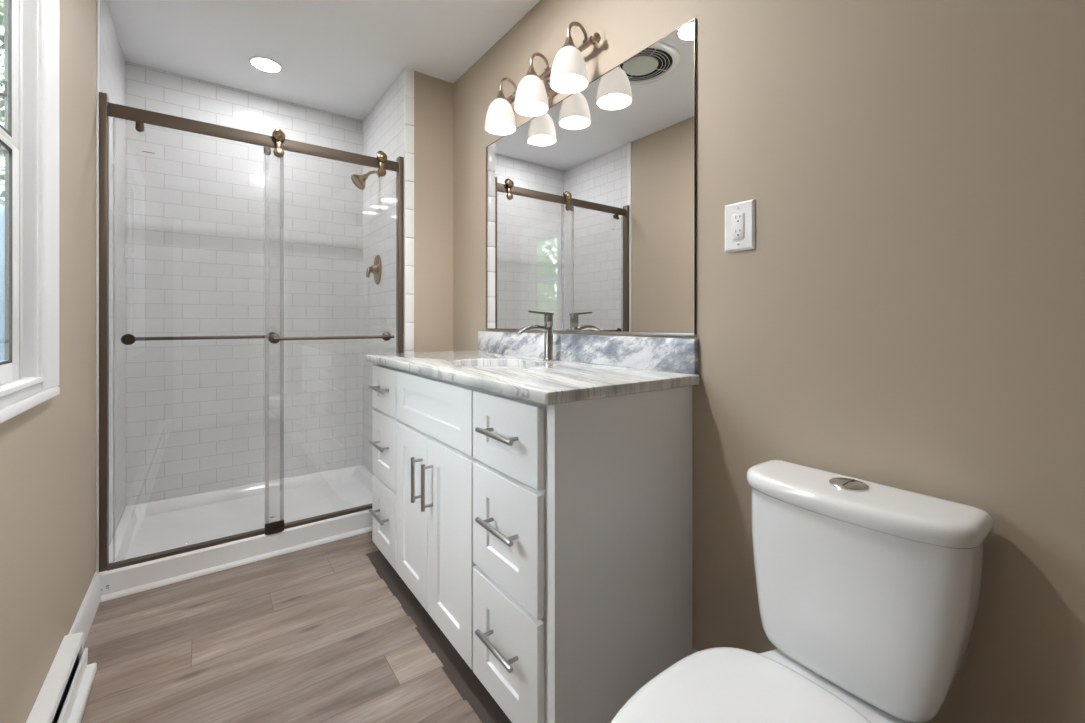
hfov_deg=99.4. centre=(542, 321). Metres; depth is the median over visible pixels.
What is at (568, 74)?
vanity light
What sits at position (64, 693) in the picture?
baseboard heater
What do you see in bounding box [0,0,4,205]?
tree
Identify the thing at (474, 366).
sink basin
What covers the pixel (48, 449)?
wall
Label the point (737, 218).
receptacle
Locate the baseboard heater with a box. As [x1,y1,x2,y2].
[26,632,96,722]
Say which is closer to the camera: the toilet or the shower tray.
the toilet
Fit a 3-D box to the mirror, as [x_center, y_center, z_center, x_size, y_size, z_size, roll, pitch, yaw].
[0.080,-0.418,1.831,0.008,0.923,1.229,0,0,-36]
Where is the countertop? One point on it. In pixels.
(584, 367)
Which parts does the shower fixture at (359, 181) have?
arm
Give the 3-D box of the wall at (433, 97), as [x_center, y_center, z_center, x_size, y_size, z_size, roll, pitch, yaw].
[-0.904,-0.147,2.937,0.286,2.440,0.930,0,0,-36]
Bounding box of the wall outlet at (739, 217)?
[725,199,754,252]
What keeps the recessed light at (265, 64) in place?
in the ceiling
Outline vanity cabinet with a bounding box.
[369,363,692,722]
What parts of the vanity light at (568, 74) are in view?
lamp shade, arm, lamp shade, bulb, arm, bulb, lamp shade, arm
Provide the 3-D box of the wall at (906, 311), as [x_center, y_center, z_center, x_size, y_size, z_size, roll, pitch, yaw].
[0.298,-0.147,1.644,0.120,2.440,4.437,0,0,-36]
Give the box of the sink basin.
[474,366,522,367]
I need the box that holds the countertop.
[366,331,699,404]
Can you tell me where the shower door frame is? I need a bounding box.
[99,92,402,571]
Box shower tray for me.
[98,464,373,597]
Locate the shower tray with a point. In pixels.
(146, 528)
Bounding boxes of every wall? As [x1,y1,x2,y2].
[0,0,124,722]
[125,61,362,506]
[363,67,452,474]
[453,0,1084,722]
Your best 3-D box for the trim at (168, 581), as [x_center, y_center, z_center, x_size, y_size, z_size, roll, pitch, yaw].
[-1.133,1.064,2.174,1.388,0.018,0.016,0,0,-36]
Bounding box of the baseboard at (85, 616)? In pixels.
[68,571,99,643]
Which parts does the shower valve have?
lever, plate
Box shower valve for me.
[366,255,381,284]
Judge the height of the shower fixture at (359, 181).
0.150 m
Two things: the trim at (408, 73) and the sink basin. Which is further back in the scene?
the trim at (408, 73)
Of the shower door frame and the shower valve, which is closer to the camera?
the shower door frame
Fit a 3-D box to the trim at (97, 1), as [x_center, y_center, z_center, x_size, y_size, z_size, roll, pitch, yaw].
[-1.718,-0.197,1.778,0.006,2.340,0.034,0,0,-36]
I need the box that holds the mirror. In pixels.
[486,18,695,335]
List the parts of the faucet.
spout, lever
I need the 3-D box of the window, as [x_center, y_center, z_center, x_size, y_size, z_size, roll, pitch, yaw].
[-1.096,-0.367,0.895,0.077,1.130,0.814,0,0,-36]
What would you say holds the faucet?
on the countertop
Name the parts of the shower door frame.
rail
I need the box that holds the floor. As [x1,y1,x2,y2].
[81,531,481,722]
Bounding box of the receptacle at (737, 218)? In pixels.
[732,213,743,239]
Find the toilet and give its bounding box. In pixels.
[611,460,993,722]
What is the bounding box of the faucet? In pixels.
[516,311,554,360]
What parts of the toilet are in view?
seat lid, tank, tank lid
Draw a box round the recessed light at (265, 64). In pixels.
[249,56,282,72]
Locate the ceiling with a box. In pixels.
[107,0,539,119]
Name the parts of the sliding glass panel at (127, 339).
bar knob, bar knob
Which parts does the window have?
sash, sash, frame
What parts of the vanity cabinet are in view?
bar pull, bar pull, bar pull, drawer, drawer, drawer, door, bar pull, bar pull, door, bar pull, bar pull, bar pull, drawer, drawer, drawer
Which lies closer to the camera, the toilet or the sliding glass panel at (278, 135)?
the toilet
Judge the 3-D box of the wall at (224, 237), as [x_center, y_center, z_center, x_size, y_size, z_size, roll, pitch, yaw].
[-1.731,-0.147,2.832,1.232,2.440,0.120,0,0,-36]
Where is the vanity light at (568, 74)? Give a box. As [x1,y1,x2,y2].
[485,22,600,134]
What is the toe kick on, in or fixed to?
on the floor
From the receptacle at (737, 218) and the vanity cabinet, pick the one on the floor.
the vanity cabinet
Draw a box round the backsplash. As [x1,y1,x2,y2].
[478,331,697,374]
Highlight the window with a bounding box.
[0,0,59,422]
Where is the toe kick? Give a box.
[365,550,511,722]
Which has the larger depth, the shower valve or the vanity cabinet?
the shower valve
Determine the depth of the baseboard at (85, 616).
1.60 m
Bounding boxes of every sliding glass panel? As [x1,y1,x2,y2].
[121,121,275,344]
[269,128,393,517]
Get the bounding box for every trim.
[96,0,99,572]
[100,526,371,601]
[404,67,413,352]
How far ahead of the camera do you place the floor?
1.50 m
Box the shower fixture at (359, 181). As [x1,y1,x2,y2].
[351,170,379,189]
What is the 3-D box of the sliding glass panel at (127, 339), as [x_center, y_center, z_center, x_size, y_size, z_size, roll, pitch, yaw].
[-1.473,0.069,2.014,0.596,1.771,0.092,0,0,-36]
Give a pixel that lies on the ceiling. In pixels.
(340, 57)

